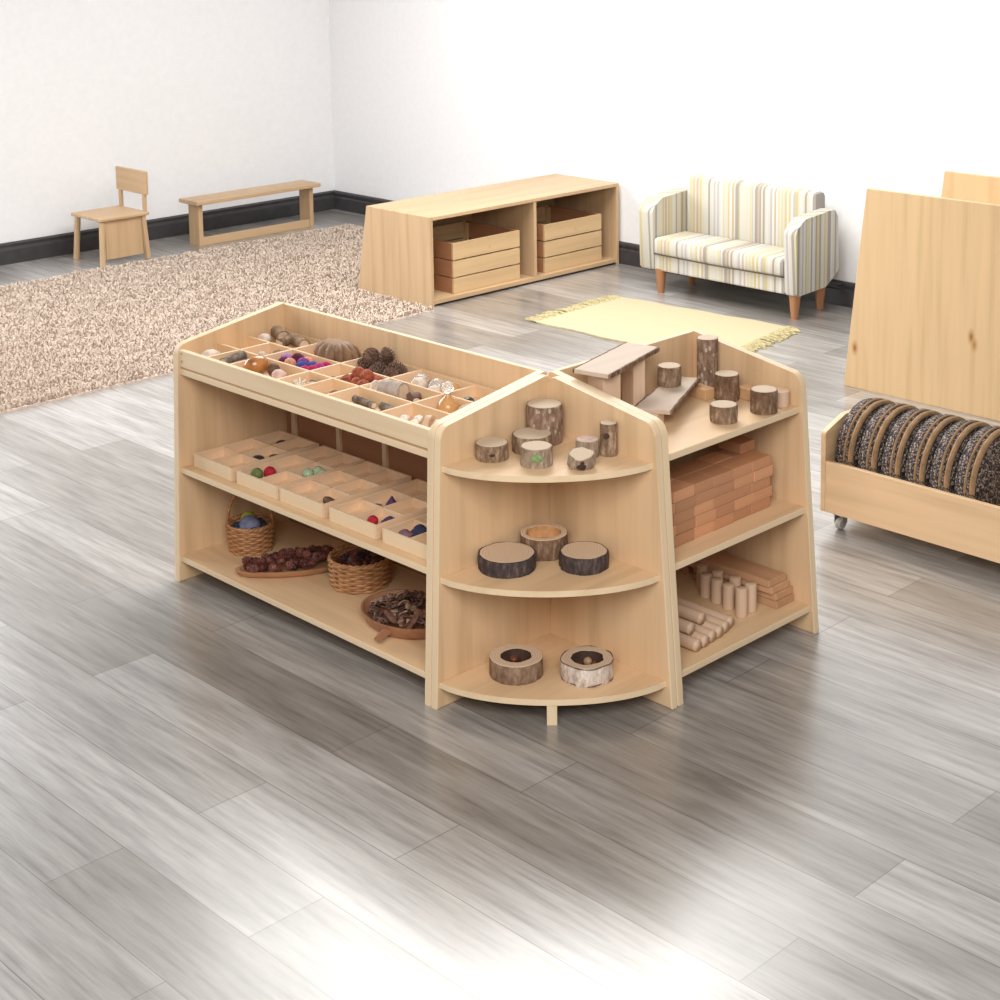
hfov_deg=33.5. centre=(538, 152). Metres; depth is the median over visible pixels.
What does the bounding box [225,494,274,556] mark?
wicker basket
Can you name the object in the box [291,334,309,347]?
stick
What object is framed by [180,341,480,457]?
tray
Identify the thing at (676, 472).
brick
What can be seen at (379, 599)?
chip
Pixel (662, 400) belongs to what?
plank
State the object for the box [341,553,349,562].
cone
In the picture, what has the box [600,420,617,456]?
block
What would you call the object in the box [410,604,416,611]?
chip
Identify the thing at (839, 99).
wall
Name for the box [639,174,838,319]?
sofa
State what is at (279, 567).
cone
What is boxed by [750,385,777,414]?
block
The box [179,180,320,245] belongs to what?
bench
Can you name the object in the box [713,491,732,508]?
brick
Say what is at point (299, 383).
coral
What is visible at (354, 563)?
cone
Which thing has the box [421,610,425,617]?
chip
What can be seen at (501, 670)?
bowl
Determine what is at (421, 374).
glass stone
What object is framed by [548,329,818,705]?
shelf unit
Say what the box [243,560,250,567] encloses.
cone
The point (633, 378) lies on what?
wooden block
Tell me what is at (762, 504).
brick
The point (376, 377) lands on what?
ball
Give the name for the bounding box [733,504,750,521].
brick
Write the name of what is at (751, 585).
wooden dowel
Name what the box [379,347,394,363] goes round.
pine cone
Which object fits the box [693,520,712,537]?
brick
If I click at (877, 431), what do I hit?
round cushion
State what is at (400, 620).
chip
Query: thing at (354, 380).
ball
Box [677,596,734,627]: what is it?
wooden dowel
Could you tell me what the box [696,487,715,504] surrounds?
brick
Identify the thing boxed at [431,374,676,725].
corner shelf unit
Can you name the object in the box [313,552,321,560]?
cone
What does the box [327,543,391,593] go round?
wicker basket
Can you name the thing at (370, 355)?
pine cone
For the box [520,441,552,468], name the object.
log slice
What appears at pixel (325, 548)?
cone
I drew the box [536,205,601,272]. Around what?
crate
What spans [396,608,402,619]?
chip
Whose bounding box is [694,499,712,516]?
brick
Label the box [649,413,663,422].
wooden block
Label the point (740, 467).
brick
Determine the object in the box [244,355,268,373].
agate
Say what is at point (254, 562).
cone
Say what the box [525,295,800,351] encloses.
rug
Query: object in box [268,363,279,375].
stone
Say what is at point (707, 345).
block
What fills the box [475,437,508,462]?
log slice
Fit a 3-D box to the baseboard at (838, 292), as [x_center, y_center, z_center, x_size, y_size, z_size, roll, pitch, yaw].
[2.520,0.849,7.487,11.080,0.127,0.019,8,12,44]
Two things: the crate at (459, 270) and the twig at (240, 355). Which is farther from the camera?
the crate at (459, 270)
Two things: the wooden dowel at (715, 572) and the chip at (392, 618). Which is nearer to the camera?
the chip at (392, 618)
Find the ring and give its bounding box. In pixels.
[423,415,435,427]
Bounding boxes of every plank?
[573,342,659,378]
[635,377,699,414]
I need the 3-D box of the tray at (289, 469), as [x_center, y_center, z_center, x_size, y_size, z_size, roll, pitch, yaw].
[-0.701,0.945,4.915,0.202,0.040,0.322,8,12,44]
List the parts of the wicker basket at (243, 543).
handle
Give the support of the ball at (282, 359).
on the shelf unit at (217, 403)
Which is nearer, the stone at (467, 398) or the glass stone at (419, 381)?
the stone at (467, 398)
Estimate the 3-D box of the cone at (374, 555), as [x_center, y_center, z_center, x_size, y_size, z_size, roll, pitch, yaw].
[-0.482,1.180,4.843,0.030,0.032,0.030,6,11,38]
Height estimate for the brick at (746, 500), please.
0.030 m
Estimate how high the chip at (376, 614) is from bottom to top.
0.021 m
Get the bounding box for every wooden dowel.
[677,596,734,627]
[678,603,705,624]
[678,617,694,634]
[679,603,729,632]
[679,617,715,642]
[679,631,709,646]
[679,632,701,651]
[680,617,723,637]
[696,563,707,587]
[700,572,711,597]
[711,577,722,603]
[712,569,723,578]
[722,582,734,609]
[729,575,740,587]
[735,586,747,617]
[745,581,756,612]
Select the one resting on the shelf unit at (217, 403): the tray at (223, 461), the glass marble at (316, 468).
the tray at (223, 461)
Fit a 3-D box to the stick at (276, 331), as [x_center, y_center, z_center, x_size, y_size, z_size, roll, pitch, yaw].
[-0.801,0.566,5.154,0.043,0.044,0.084,-4,9,-23]
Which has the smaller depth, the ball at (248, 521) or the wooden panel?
the ball at (248, 521)
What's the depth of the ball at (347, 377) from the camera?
4.68 m
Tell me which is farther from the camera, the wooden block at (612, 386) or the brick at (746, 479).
the brick at (746, 479)
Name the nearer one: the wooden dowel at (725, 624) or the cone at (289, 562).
the wooden dowel at (725, 624)
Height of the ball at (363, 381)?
0.042 m
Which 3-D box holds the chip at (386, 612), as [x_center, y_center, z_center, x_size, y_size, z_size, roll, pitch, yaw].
[-0.406,1.259,4.514,0.027,0.030,0.016,-5,9,-26]
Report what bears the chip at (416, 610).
in the bowl at (417, 632)
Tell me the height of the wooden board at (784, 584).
0.020 m
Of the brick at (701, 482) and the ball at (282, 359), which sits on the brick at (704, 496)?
the brick at (701, 482)
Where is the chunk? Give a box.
[567,447,595,470]
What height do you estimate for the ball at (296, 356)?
0.039 m
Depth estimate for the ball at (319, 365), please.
4.81 m
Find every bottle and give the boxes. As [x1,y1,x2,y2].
[436,381,459,412]
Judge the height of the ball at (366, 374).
0.042 m
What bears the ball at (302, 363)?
on the shelf unit at (217, 403)
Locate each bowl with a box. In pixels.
[361,589,425,641]
[489,644,542,685]
[520,523,567,560]
[560,645,613,687]
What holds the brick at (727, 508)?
on the brick at (745, 511)
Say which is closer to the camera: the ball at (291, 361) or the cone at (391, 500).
the cone at (391, 500)
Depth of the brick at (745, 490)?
4.53 m
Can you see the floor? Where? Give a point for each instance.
(209, 790)
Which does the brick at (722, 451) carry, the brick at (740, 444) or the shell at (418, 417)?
the brick at (740, 444)
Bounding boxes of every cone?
[242,556,249,562]
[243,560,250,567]
[250,565,258,572]
[251,560,258,566]
[257,557,264,563]
[258,562,265,570]
[261,553,268,560]
[266,556,274,564]
[268,563,276,571]
[271,552,278,559]
[275,564,281,571]
[276,556,284,564]
[277,551,285,558]
[286,548,294,555]
[286,560,293,567]
[296,548,303,556]
[300,558,308,566]
[302,550,310,558]
[307,559,315,567]
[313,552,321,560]
[321,545,328,551]
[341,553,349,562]
[348,555,355,563]
[350,549,358,555]
[350,558,360,565]
[355,552,364,560]
[357,357,372,368]
[360,558,370,564]
[363,347,378,364]
[368,362,386,374]
[369,551,378,558]
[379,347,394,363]
[382,367,398,376]
[385,496,395,505]
[387,360,406,374]
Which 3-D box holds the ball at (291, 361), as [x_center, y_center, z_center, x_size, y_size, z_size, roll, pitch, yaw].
[-0.730,0.623,4.878,0.039,0.040,0.039,8,12,44]
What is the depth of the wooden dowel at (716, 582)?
4.66 m
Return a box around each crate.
[433,221,519,293]
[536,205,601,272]
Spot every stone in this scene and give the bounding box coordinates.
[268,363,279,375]
[271,369,286,378]
[411,377,427,387]
[414,373,429,381]
[428,378,444,390]
[429,385,441,391]
[453,383,459,390]
[463,397,473,400]
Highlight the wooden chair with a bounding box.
[71,166,150,266]
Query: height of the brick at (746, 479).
0.030 m
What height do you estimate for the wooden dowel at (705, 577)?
0.066 m
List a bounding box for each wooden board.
[689,562,788,594]
[693,567,792,600]
[694,573,793,608]
[696,551,785,587]
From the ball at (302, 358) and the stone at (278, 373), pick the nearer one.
the stone at (278, 373)
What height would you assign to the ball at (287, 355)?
0.040 m
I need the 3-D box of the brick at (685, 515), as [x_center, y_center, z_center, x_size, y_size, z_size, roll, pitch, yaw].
[0.361,0.952,4.379,0.064,0.030,0.083,8,12,44]
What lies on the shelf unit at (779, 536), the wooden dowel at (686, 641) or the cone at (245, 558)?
the wooden dowel at (686, 641)
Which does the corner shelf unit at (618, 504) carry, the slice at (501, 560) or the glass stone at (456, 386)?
the slice at (501, 560)
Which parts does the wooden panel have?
panel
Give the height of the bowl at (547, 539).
0.057 m
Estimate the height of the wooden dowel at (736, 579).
0.072 m
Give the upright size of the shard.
0.024 m
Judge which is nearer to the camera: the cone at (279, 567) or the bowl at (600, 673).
the bowl at (600, 673)
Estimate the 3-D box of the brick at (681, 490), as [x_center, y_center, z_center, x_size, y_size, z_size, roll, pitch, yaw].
[0.360,0.892,4.371,0.064,0.030,0.083,8,12,44]
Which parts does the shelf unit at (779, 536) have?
panel, panel, shelf, shelf, shelf, panel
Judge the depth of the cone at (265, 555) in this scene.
4.93 m
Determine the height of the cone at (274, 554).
0.026 m
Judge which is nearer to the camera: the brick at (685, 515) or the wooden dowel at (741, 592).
the brick at (685, 515)
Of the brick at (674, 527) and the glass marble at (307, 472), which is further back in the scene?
the glass marble at (307, 472)
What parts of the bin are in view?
panel, panel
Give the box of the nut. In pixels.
[583,657,591,664]
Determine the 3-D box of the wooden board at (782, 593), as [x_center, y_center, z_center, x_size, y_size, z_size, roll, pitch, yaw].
[0.585,1.224,4.761,0.300,0.020,0.080,8,12,44]
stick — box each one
[270,325,288,338]
[275,333,293,345]
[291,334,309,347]
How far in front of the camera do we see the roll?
4.56 m
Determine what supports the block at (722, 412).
on the shelf unit at (779, 536)
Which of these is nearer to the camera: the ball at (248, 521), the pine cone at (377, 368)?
the pine cone at (377, 368)
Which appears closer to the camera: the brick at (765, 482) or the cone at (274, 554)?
the brick at (765, 482)
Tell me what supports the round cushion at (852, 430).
on the bin
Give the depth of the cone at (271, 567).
4.88 m
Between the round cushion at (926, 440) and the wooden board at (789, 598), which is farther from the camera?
the round cushion at (926, 440)
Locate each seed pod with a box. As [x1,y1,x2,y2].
[257,351,267,355]
[406,391,421,401]
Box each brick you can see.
[670,466,694,479]
[670,479,693,502]
[672,503,674,514]
[673,507,693,525]
[673,525,675,536]
[674,529,693,547]
[675,495,695,513]
[676,472,713,494]
[676,517,694,534]
[678,459,713,471]
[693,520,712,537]
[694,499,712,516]
[695,509,715,526]
[696,452,731,464]
[696,464,732,486]
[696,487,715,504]
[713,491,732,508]
[713,512,732,529]
[715,501,734,518]
[716,457,751,478]
[716,479,734,496]
[717,449,748,456]
[718,435,754,453]
[732,483,750,500]
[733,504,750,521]
[734,493,753,510]
[735,472,753,488]
[736,450,770,471]
[751,476,769,492]
[751,496,769,513]
[753,485,771,502]
[754,464,772,481]
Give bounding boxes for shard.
[323,496,334,502]
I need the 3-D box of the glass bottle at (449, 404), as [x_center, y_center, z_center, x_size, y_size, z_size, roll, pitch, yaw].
[-0.243,0.657,4.454,0.062,0.088,0.062,8,12,44]
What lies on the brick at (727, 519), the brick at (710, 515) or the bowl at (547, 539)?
the brick at (710, 515)
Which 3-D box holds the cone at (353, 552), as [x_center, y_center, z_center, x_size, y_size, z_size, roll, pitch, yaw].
[-0.533,1.172,4.835,0.032,0.031,0.030,-3,9,-17]
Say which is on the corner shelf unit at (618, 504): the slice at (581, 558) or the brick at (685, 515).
the slice at (581, 558)
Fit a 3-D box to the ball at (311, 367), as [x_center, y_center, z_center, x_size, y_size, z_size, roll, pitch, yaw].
[-0.651,0.634,4.796,0.040,0.040,0.040,8,12,44]
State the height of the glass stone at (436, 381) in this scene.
0.041 m
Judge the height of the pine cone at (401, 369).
0.056 m
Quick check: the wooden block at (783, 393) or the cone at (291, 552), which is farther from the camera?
the cone at (291, 552)
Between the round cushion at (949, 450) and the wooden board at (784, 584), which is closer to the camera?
the wooden board at (784, 584)
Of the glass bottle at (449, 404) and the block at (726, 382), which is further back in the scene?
the block at (726, 382)
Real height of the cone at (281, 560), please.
0.027 m
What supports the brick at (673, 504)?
on the brick at (685, 515)
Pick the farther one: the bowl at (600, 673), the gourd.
the gourd
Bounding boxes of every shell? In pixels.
[400,415,409,420]
[413,415,422,422]
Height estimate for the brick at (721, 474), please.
0.030 m
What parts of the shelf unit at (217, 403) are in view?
panel, shelf, shelf, panel, panel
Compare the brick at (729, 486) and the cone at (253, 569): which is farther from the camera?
the cone at (253, 569)
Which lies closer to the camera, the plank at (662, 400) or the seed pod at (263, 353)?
the plank at (662, 400)
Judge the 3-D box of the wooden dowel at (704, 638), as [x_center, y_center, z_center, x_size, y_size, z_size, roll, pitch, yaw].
[0.351,1.281,4.482,0.260,0.033,0.033,8,12,44]
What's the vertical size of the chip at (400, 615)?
0.029 m
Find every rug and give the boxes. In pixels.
[0,223,433,413]
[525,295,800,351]
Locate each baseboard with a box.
[0,190,333,265]
[333,190,855,307]
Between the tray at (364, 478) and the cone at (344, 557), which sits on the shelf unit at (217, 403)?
the tray at (364, 478)
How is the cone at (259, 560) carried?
in the wooden tray at (321, 566)
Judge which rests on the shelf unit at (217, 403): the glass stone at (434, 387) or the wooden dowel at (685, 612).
the glass stone at (434, 387)
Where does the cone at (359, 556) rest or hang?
in the wicker basket at (350, 580)
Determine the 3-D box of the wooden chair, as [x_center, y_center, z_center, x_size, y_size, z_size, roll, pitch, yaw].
[-2.520,0.371,9.770,0.336,0.522,0.336,8,12,44]
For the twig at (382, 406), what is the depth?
4.47 m
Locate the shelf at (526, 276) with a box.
[434,256,615,304]
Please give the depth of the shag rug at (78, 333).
8.53 m
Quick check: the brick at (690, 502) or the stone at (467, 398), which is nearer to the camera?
the brick at (690, 502)
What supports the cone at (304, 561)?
in the wooden tray at (321, 566)
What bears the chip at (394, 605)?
in the bowl at (417, 632)
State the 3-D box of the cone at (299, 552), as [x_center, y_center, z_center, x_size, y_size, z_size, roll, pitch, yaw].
[-0.708,1.191,4.939,0.026,0.026,0.026,2,9,18]
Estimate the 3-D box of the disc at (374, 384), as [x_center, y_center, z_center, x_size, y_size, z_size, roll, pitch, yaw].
[-0.455,0.656,4.617,0.005,0.047,0.047,4,10,31]
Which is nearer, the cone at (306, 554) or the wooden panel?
the cone at (306, 554)
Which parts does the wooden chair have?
leg, leg, seat, post, panel, backrest, post, leg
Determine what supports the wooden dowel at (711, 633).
on the shelf unit at (779, 536)
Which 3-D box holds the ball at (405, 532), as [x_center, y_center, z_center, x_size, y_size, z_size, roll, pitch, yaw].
[-0.354,1.014,4.398,0.051,0.028,0.043,8,12,44]
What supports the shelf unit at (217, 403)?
on the floor
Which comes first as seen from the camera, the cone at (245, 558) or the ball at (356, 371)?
the ball at (356, 371)
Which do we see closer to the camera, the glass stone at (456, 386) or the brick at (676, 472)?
the brick at (676, 472)
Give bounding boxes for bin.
[820,402,999,562]
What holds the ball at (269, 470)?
in the tray at (289, 469)
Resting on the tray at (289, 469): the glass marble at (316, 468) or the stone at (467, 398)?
the glass marble at (316, 468)
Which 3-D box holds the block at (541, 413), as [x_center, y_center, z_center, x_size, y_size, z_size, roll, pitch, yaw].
[0.016,0.707,4.349,0.097,0.103,0.095,8,12,44]
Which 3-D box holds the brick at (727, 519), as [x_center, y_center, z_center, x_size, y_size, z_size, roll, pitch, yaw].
[0.478,0.994,4.504,0.064,0.030,0.083,8,12,44]
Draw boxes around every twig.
[219,351,246,362]
[352,395,376,408]
[378,402,393,410]
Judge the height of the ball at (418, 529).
0.034 m
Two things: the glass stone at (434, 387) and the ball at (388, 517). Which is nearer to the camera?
the ball at (388, 517)
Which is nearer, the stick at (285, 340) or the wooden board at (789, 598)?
the wooden board at (789, 598)
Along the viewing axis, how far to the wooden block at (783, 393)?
4.59 m
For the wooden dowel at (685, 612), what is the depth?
4.47 m
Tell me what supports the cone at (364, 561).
in the wicker basket at (350, 580)
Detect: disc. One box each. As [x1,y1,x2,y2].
[369,380,378,390]
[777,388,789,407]
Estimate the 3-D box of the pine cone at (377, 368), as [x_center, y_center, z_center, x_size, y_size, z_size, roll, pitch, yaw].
[-0.458,0.628,4.778,0.053,0.054,0.054,7,12,43]
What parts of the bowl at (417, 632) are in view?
handle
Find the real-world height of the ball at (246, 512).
0.048 m
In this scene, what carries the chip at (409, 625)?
in the bowl at (417, 632)
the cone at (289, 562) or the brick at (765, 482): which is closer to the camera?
the brick at (765, 482)
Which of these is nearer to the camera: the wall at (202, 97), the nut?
the nut
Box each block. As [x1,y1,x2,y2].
[526,398,562,445]
[588,374,620,399]
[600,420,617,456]
[622,360,644,405]
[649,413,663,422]
[657,362,681,387]
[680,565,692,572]
[689,383,713,400]
[697,335,717,386]
[709,400,737,424]
[714,370,739,401]
[739,384,753,400]
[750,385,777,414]
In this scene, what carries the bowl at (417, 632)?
on the shelf unit at (217, 403)
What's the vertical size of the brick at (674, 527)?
0.030 m
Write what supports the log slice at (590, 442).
on the corner shelf unit at (618, 504)
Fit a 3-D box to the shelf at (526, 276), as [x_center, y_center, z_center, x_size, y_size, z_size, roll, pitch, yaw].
[-0.248,0.667,9.209,0.576,0.022,1.390,8,12,44]
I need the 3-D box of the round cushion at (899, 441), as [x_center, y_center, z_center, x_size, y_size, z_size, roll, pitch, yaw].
[1.224,0.994,5.374,0.082,0.335,0.335,8,12,44]
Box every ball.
[239,515,260,528]
[240,511,255,519]
[251,468,262,477]
[263,466,275,476]
[278,356,286,361]
[281,353,291,357]
[284,358,295,365]
[291,353,303,361]
[296,357,308,363]
[296,361,308,366]
[307,365,317,369]
[315,363,324,367]
[341,374,352,382]
[351,366,364,377]
[351,377,360,383]
[356,379,369,385]
[360,369,373,382]
[367,515,377,523]
[373,375,382,380]
[381,516,393,522]
[398,529,412,537]
[411,524,426,536]
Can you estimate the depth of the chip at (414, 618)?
4.47 m
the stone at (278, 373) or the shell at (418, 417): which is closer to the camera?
the shell at (418, 417)
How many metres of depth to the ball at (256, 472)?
4.86 m
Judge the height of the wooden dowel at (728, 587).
0.070 m
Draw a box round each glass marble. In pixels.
[302,468,313,476]
[313,466,322,474]
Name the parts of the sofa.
leg, arm, leg, seat, backrest, leg, arm, leg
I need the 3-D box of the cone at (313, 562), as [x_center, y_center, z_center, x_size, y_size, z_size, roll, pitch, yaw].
[-0.673,1.218,4.920,0.025,0.027,0.026,-7,10,-37]
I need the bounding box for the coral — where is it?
[292,377,305,385]
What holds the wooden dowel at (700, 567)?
on the shelf unit at (779, 536)
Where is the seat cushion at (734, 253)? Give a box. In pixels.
[654,231,783,276]
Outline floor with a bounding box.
[0,209,999,999]
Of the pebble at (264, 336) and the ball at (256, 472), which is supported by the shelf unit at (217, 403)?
the pebble at (264, 336)
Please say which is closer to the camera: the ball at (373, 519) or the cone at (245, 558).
the ball at (373, 519)
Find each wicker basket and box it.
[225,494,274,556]
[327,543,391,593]
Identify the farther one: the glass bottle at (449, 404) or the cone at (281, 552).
the cone at (281, 552)
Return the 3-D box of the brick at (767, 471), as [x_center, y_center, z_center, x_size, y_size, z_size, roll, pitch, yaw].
[0.601,0.885,4.612,0.064,0.030,0.083,8,12,44]
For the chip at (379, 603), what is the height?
0.020 m
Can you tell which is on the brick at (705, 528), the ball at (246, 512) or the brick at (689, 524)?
the brick at (689, 524)
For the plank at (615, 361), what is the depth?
4.48 m
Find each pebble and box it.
[201,349,219,356]
[253,455,264,459]
[258,333,271,341]
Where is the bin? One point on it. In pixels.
(959, 523)
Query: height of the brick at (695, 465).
0.030 m
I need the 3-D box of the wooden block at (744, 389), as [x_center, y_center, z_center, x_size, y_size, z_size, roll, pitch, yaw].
[0.605,0.679,4.668,0.040,0.032,0.090,-8,11,-42]
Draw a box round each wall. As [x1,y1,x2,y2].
[0,0,333,242]
[329,0,999,282]
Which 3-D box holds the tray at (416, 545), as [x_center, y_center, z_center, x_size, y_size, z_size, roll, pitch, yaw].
[-0.229,1.009,4.448,0.202,0.040,0.322,8,12,44]
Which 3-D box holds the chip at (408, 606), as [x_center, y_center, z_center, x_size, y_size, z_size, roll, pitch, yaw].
[-0.355,1.243,4.552,0.016,0.018,0.034,0,8,6]
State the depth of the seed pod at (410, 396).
4.52 m
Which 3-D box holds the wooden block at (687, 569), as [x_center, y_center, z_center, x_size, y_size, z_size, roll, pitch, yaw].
[0.450,1.187,4.905,0.030,0.095,0.060,8,12,44]
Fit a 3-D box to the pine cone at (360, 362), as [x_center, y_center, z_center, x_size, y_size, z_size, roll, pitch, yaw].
[-0.497,0.619,4.837,0.057,0.057,0.056,-5,9,-26]
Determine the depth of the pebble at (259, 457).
5.03 m
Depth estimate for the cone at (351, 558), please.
4.81 m
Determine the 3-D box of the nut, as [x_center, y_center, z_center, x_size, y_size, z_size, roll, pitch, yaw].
[0.127,1.303,4.250,0.023,0.023,0.022,8,12,44]
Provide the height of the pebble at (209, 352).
0.038 m
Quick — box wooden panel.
[844,171,999,420]
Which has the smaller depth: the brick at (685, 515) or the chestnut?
the chestnut
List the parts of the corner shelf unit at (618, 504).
panel, quarter round shelf, quarter round shelf, leg, quarter round shelf, panel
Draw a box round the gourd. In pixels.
[314,338,359,362]
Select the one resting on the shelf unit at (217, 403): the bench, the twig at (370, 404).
the twig at (370, 404)
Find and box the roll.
[377,379,408,399]
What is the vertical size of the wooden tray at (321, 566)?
0.022 m
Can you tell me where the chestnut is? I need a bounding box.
[510,655,517,661]
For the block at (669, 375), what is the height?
0.056 m
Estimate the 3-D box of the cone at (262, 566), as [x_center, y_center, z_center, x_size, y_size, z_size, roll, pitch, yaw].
[-0.812,1.218,4.885,0.025,0.027,0.026,2,9,20]
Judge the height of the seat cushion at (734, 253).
0.093 m
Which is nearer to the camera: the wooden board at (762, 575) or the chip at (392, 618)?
the chip at (392, 618)
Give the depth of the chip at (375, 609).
4.54 m
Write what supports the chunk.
on the corner shelf unit at (618, 504)
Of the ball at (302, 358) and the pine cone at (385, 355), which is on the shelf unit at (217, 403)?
the ball at (302, 358)
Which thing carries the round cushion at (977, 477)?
on the bin
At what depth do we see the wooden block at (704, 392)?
4.68 m
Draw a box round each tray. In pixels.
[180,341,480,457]
[193,430,318,481]
[235,552,335,577]
[236,445,364,499]
[279,461,411,518]
[329,478,426,539]
[382,513,426,559]
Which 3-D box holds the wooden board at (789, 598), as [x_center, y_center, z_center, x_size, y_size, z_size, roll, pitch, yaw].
[0.587,1.245,4.758,0.300,0.020,0.080,8,12,44]
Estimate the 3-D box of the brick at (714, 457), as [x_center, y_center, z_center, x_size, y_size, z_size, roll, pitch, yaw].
[0.487,0.858,4.593,0.064,0.030,0.083,8,12,44]
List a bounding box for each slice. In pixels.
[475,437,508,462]
[477,542,535,578]
[512,427,552,454]
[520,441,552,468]
[559,541,608,575]
[576,435,598,457]
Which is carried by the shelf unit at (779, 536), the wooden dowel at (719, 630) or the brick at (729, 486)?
the wooden dowel at (719, 630)
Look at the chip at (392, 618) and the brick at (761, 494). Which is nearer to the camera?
the chip at (392, 618)
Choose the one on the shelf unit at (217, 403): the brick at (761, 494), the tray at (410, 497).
the tray at (410, 497)
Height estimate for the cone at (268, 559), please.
0.026 m
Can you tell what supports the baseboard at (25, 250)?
attached to the wall at (202, 97)
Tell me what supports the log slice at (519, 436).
on the corner shelf unit at (618, 504)
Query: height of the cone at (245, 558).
0.026 m
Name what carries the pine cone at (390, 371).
on the shelf unit at (217, 403)
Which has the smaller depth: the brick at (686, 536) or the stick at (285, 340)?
the brick at (686, 536)
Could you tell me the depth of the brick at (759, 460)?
4.59 m
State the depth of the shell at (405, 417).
4.38 m
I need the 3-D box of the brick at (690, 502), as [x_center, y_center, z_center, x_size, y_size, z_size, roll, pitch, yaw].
[0.366,0.921,4.380,0.064,0.030,0.083,8,12,44]
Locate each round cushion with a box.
[835,398,893,467]
[858,403,917,473]
[881,409,940,479]
[905,414,964,486]
[930,420,989,493]
[954,426,999,505]
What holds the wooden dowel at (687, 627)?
on the wooden dowel at (704, 638)
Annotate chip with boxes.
[371,607,380,613]
[374,611,380,620]
[376,602,386,606]
[377,597,387,607]
[384,610,392,615]
[387,614,397,623]
[391,602,403,608]
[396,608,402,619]
[397,618,404,624]
[398,610,407,618]
[405,603,411,609]
[405,622,412,628]
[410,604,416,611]
[410,615,418,624]
[414,608,421,618]
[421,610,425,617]
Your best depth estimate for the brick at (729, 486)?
4.48 m
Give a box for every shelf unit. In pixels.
[173,302,546,705]
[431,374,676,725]
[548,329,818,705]
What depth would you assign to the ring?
4.28 m
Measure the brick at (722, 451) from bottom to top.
0.030 m

